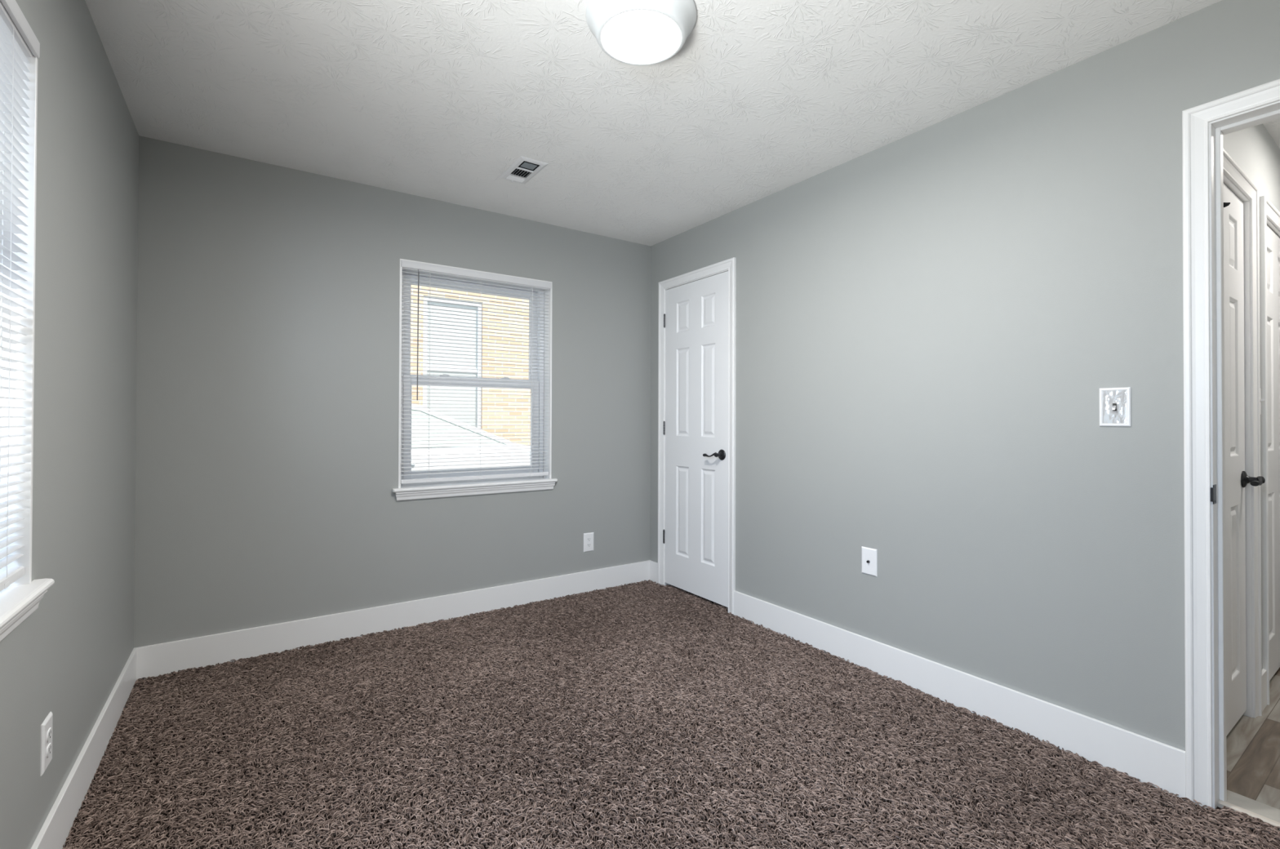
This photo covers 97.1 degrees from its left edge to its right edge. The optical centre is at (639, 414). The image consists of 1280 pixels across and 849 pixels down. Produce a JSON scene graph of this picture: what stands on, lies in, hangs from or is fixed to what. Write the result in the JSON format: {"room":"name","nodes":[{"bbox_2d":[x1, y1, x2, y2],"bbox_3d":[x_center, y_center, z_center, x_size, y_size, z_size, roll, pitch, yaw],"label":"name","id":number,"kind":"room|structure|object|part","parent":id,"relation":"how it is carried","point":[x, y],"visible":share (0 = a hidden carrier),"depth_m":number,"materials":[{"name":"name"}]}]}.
{"room":"empty bedroom","nodes":[
{"label":"empty bedroom","id":0,"kind":"room"},
{"bbox_2d":[0,0,138,848],"bbox_3d":[-1.218,-0.043,0.844,0.200,2.440,3.950,1,-1,-34],"label":"wall","id":1,"kind":"structure","parent":0,"point":[67,658],"depth_m":1.66,"materials":[{"name":"grey paint"}]},
{"bbox_2d":[0,54,54,641],"bbox_3d":[-1.224,-0.215,0.909,0.211,1.350,0.997,1,-1,-34],"label":"window","id":2,"kind":"structure","parent":1,"relation":"in","point":[20,600],"depth_m":1.31,"materials":[{"name":"white paint"}]},
{"bbox_2d":[0,0,39,591],"bbox_3d":[-1.174,-0.257,0.943,0.047,1.252,0.922,1,-1,-34],"label":"window blind","id":3,"kind":"object","parent":2,"relation":"attached to","point":[18,40],"visible":1,"depth_m":1.25,"materials":[{"name":"white plastic"}]},
{"bbox_3d":[-1.370,-0.243,1.214,0.028,1.187,0.006,1,-1,-34],"label":"ladder cord","id":4,"kind":"part","parent":3,"relation":"part of","materials":[{"name":"white fabric"}]},
{"bbox_3d":[-1.183,0.359,0.933,0.027,0.021,0.901,1,-1,-34],"label":"rail","id":5,"kind":"part","parent":3,"relation":"part of","materials":[{"name":"white plastic"}]},
{"bbox_3d":[-1.179,-0.856,0.944,0.031,0.036,0.903,1,-1,-34],"label":"head rail","id":6,"kind":"part","parent":3,"relation":"part of","materials":[{"name":"white plastic"}]},
{"bbox_3d":[-1.195,0.403,0.925,0.136,0.020,0.997,1,-1,-34],"label":"sill","id":7,"kind":"part","parent":2,"relation":"part of","materials":[{"name":"white paint"}]},
{"bbox_2d":[40,711,53,776],"bbox_3d":[-1.508,0.836,1.440,0.009,0.126,0.079,1,-1,-34],"label":"wall outlet","id":8,"kind":"object","parent":1,"relation":"attached to","point":[46,726],"visible":1,"depth_m":1.43,"materials":[{"name":"white plastic"}]},
{"bbox_2d":[46,742,52,757],"bbox_3d":[-1.506,0.855,1.442,0.003,0.027,0.034,1,-1,-34],"label":"receptacle","id":9,"kind":"object","parent":8,"relation":"attached to","point":[49,745],"depth_m":1.44,"materials":[{"name":"grey plastic"}]},
{"bbox_2d":[46,727,52,742],"bbox_3d":[-1.506,0.816,1.442,0.003,0.027,0.034,1,-1,-34],"label":"receptacle","id":10,"kind":"object","parent":8,"relation":"attached to","point":[49,730],"depth_m":1.44,"materials":[{"name":"white plastic"}]},
{"bbox_2d":[31,648,137,848],"bbox_3d":[-1.130,1.103,0.890,0.013,0.148,3.937,1,-1,-34],"label":"baseboard","id":11,"kind":"structure","parent":1,"relation":"attached to","point":[55,828],"depth_m":1.74,"materials":[{"name":"white paint"}]},
{"bbox_2d":[133,135,650,648],"bbox_3d":[-1.174,-0.022,3.392,3.156,2.440,0.200,1,-1,-34],"label":"wall","id":12,"kind":"structure","parent":0,"point":[268,351],"depth_m":2.95,"materials":[{"name":"grey paint"}]},
{"bbox_2d":[133,560,650,679],"bbox_3d":[-1.088,1.124,3.314,2.826,0.148,0.013,1,-1,-34],"label":"baseboard","id":13,"kind":"structure","parent":12,"relation":"attached to","point":[156,660],"depth_m":3.04,"materials":[{"name":"white paint"}]},
{"bbox_2d":[391,258,557,500],"bbox_3d":[-0.999,-0.193,3.476,0.997,1.350,0.211,1,-1,-34],"label":"window","id":14,"kind":"structure","parent":12,"relation":"in","point":[542,407],"depth_m":3.50,"materials":[{"name":"white paint"}]},
{"bbox_3d":[-1.044,-0.502,3.545,0.845,0.634,0.030,1,-1,-34],"label":"sash","id":15,"kind":"part","parent":14,"relation":"part of","materials":[{"name":"white plastic"}]},
{"bbox_3d":[-1.026,0.080,3.511,0.845,0.610,0.030,1,-1,-34],"label":"sash","id":16,"kind":"part","parent":14,"relation":"part of","materials":[{"name":"white plastic"}]},
{"bbox_3d":[-0.980,0.424,3.439,0.997,0.020,0.136,1,-1,-34],"label":"sill","id":17,"kind":"part","parent":14,"relation":"part of","materials":[{"name":"white paint"}]},
{"bbox_2d":[400,259,551,484],"bbox_3d":[-0.965,-0.235,3.426,0.922,1.252,0.047,1,-1,-34],"label":"window blind","id":18,"kind":"object","parent":14,"relation":"attached to","point":[406,265],"visible":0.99,"depth_m":3.40,"materials":[{"name":"white plastic"}]},
{"bbox_3d":[-1.216,-0.225,3.264,0.006,1.187,0.028,1,-1,-34],"label":"ladder cord","id":19,"kind":"part","parent":18,"relation":"part of","materials":[{"name":"white fabric"}]},
{"bbox_3d":[-0.972,0.381,3.428,0.901,0.021,0.027,1,-1,-34],"label":"rail","id":20,"kind":"part","parent":18,"relation":"part of","materials":[{"name":"white plastic"}]},
{"bbox_3d":[-0.968,-0.835,3.438,0.903,0.036,0.031,1,-1,-34],"label":"head rail","id":21,"kind":"part","parent":18,"relation":"part of","materials":[{"name":"white plastic"}]},
{"bbox_3d":[-0.968,-0.223,3.435,0.006,1.187,0.028,1,-1,-34],"label":"ladder cord","id":22,"kind":"part","parent":18,"relation":"part of","materials":[{"name":"white fabric"}]},
{"bbox_3d":[-0.695,-0.221,3.622,0.006,1.187,0.028,1,-1,-34],"label":"ladder cord","id":23,"kind":"part","parent":18,"relation":"part of","materials":[{"name":"white fabric"}]},
{"bbox_2d":[583,532,593,551],"bbox_3d":[-0.346,0.864,3.828,0.079,0.126,0.009,1,-1,-34],"label":"wall outlet","id":24,"kind":"object","parent":12,"relation":"attached to","point":[588,537],"visible":1,"depth_m":3.82,"materials":[{"name":"white plastic"}]},
{"bbox_2d":[64,583,1279,848],"bbox_3d":[1.427,1.278,2.652,6.626,0.164,4.350,1,-1,-34],"label":"floor","id":25,"kind":"structure","parent":0,"point":[599,754],"depth_m":1.89,"materials":[{"name":"brown carpet"}]},
{"bbox_2d":[62,579,1279,848],"bbox_3d":[-0.057,1.180,1.852,2.850,0.020,3.566,1,-1,-34],"label":"carpet","id":26,"kind":"structure","parent":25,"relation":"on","point":[475,628],"depth_m":1.96,"materials":[{"name":"brown carpet"}]},
{"bbox_2d":[84,0,1279,246],"bbox_3d":[1.352,-1.351,2.617,7.026,0.220,4.950,1,-1,-34],"label":"ceiling","id":27,"kind":"structure","parent":0,"point":[437,100],"depth_m":2.15,"materials":[{"name":"white paint"}]},
{"bbox_2d":[498,155,548,183],"bbox_3d":[-0.598,-1.239,2.888,0.144,0.011,0.296,1,-1,-34],"label":"ceiling vent","id":28,"kind":"object","parent":27,"relation":"in","point":[523,169],"visible":1,"depth_m":2.87,"materials":[{"name":"white metal"}]},
{"bbox_2d":[586,0,697,65],"bbox_3d":[0.004,-1.215,1.776,0.347,0.074,0.347,1,-1,-34],"label":"ceiling light","id":29,"kind":"object","parent":27,"relation":"attached to","point":[630,32],"visible":1,"depth_m":1.74,"materials":[{"name":"white glass"}]},
{"bbox_2d":[649,0,1279,751],"bbox_3d":[1.248,-0.022,2.537,0.130,2.440,3.950,1,-1,-34],"label":"wall","id":30,"kind":"structure","parent":0,"point":[931,322],"depth_m":2.20,"materials":[{"name":"grey paint"}]},
{"bbox_2d":[649,560,657,582],"bbox_3d":[0.104,1.134,4.062,0.013,0.148,0.102,1,-1,-34],"label":"baseboard","id":31,"kind":"structure","parent":30,"relation":"attached to","point":[653,565],"depth_m":4.06,"materials":[{"name":"white paint"}]},
{"bbox_2d":[662,271,728,607],"bbox_3d":[0.345,0.149,3.714,0.097,2.056,0.649,1,-1,-34],"label":"door","id":32,"kind":"structure","parent":30,"relation":"in","point":[695,425],"depth_m":3.69,"materials":[{"name":"white paint"}]},
{"bbox_3d":[0.449,0.249,3.520,0.050,0.032,0.128,1,-1,-34],"label":"lever","id":33,"kind":"part","parent":32,"relation":"part of","materials":[{"name":"black metal"}]},
{"bbox_3d":[0.501,0.249,3.494,0.018,0.066,0.066,1,-1,-34],"label":"handle","id":34,"kind":"part","parent":32,"relation":"part of","materials":[{"name":"black metal"}]},
{"bbox_2d":[657,257,735,614],"bbox_3d":[0.404,0.131,3.748,0.149,2.150,0.766,1,-1,-34],"label":"trim","id":35,"kind":"structure","parent":30,"relation":"attached to","point":[729,264],"depth_m":3.51,"materials":[{"name":"white paint"}]},
{"bbox_2d":[861,546,877,577],"bbox_3d":[1.072,0.690,2.654,0.017,0.126,0.080,1,-1,-34],"label":"outlet","id":36,"kind":"object","parent":30,"relation":"attached to","point":[868,556],"visible":1,"depth_m":2.65,"materials":[{"name":"white plastic"}]},
{"bbox_2d":[733,591,1185,799],"bbox_3d":[1.129,1.124,2.570,0.013,0.148,1.987,1,-1,-34],"label":"baseboard","id":37,"kind":"structure","parent":30,"relation":"attached to","point":[1144,758],"depth_m":2.20,"materials":[{"name":"white paint"}]},
{"bbox_2d":[1099,386,1131,426],"bbox_3d":[1.595,-0.025,1.902,0.017,0.130,0.084,1,-1,-34],"label":"light switch","id":38,"kind":"object","parent":30,"relation":"attached to","point":[1115,403],"visible":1,"depth_m":1.90,"materials":[{"name":"white plastic"}]},
{"bbox_2d":[1182,78,1279,809],"bbox_3d":[1.995,0.121,1.430,0.149,2.140,0.884,1,-1,-34],"label":"trim","id":39,"kind":"structure","parent":30,"relation":"attached to","point":[1204,126],"depth_m":1.73,"materials":[{"name":"white paint"}]},
{"bbox_3d":[1.741,0.242,1.717,0.041,0.058,0.006,1,-1,-34],"label":"strike plate","id":40,"kind":"part","parent":39,"relation":"part of","materials":[{"name":"black metal"}]},
{"bbox_2d":[1217,789,1279,831],"bbox_3d":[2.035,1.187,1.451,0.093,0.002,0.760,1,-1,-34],"label":"trim","id":41,"kind":"structure","parent":30,"relation":"attached to","point":[1260,808],"depth_m":1.71,"materials":[{"name":"grey wood"}]},
{"bbox_2d":[1222,124,1279,649],"bbox_3d":[3.129,-0.014,2.801,3.270,2.440,0.120,1,-1,-34],"label":"wall","id":42,"kind":"structure","parent":0,"point":[1253,148],"depth_m":2.35,"materials":[{"name":"grey paint"}]},
{"bbox_2d":[1222,147,1262,718],"bbox_3d":[2.132,0.142,2.104,0.745,2.110,0.139,1,-1,-34],"label":"trim","id":43,"kind":"structure","parent":42,"relation":"attached to","point":[1235,179],"depth_m":2.24,"materials":[{"name":"white paint"}]},
{"bbox_2d":[1223,183,1265,736],"bbox_3d":[2.154,0.160,2.059,0.627,2.014,0.097,1,-1,-34],"label":"door","id":44,"kind":"structure","parent":42,"relation":"in","point":[1237,479],"depth_m":2.16,"materials":[{"name":"white paint"}]},
{"bbox_2d":[1223,202,1230,207],"bbox_3d":[2.102,-0.753,2.031,0.028,0.028,0.026,1,-1,-34],"label":"coat hook","id":45,"kind":"object","parent":44,"relation":"attached to","point":[1225,204],"visible":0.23,"depth_m":2.03,"materials":[{"name":"black metal"}]},
{"bbox_3d":[2.373,0.254,2.214,0.066,0.066,0.018,1,-1,-34],"label":"handle","id":46,"kind":"part","parent":44,"relation":"part of","materials":[{"name":"black metal"}]},
{"bbox_3d":[2.347,0.253,2.163,0.128,0.032,0.050,1,-1,-34],"label":"lever","id":47,"kind":"part","parent":44,"relation":"part of","materials":[{"name":"black metal"}]},
{"bbox_2d":[1260,388,1264,413],"bbox_3d":[2.533,-0.055,2.308,0.070,0.115,0.020,1,-1,-34],"label":"light switch","id":48,"kind":"object","parent":42,"relation":"attached to","point":[1263,399],"visible":0.23,"depth_m":2.33,"materials":[{"name":"white plastic"}]},
{"bbox_2d":[1262,668,1266,711],"bbox_3d":[2.526,1.126,2.299,0.138,0.148,0.013,1,-1,-34],"label":"baseboard","id":49,"kind":"structure","parent":42,"relation":"attached to","point":[1264,671],"depth_m":2.31,"materials":[{"name":"white paint"}]},
{"bbox_2d":[1259,195,1279,705],"bbox_3d":[2.918,0.149,2.644,0.886,2.110,0.139,1,-1,-34],"label":"trim","id":50,"kind":"structure","parent":42,"relation":"attached to","point":[1269,215],"depth_m":2.35,"materials":[{"name":"white paint"}]},
{"bbox_2d":[1266,225,1279,680],"bbox_3d":[2.942,0.167,2.596,0.768,2.014,0.097,1,-1,-34],"label":"door","id":51,"kind":"structure","parent":42,"relation":"in","point":[1273,239],"depth_m":2.58,"materials":[{"name":"white paint"}]},
{"label":"outside","id":52,"kind":"structure","parent":0,"visible":0},
{"bbox_3d":[0.897,1.415,4.682,30.000,0.100,24.000,1,-1,-34],"label":"ground","id":53,"kind":"structure","parent":52,"visible":0},
{"bbox_2d":[410,284,530,444],"bbox_3d":[-2.092,-1.499,9.957,21.600,5.800,2.950,1,-1,-34],"label":"brick house","id":54,"kind":"structure","parent":53,"relation":"on","point":[521,420],"depth_m":8.52,"materials":[{"name":"yellow"}]},
{"bbox_3d":[-2.774,-0.655,8.343,0.740,1.960,0.010,1,-1,-34],"label":"pane","id":55,"kind":"part","parent":54,"relation":"part of","materials":[{"name":"grey"}]},
{"bbox_2d":[411,404,530,471],"bbox_3d":[-2.893,0.600,6.265,4.630,1.535,1.800,1,-1,-34],"label":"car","id":56,"kind":"object","parent":53,"relation":"on","point":[518,447],"visible":0.07,"depth_m":6.00,"materials":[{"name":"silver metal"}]}
]}

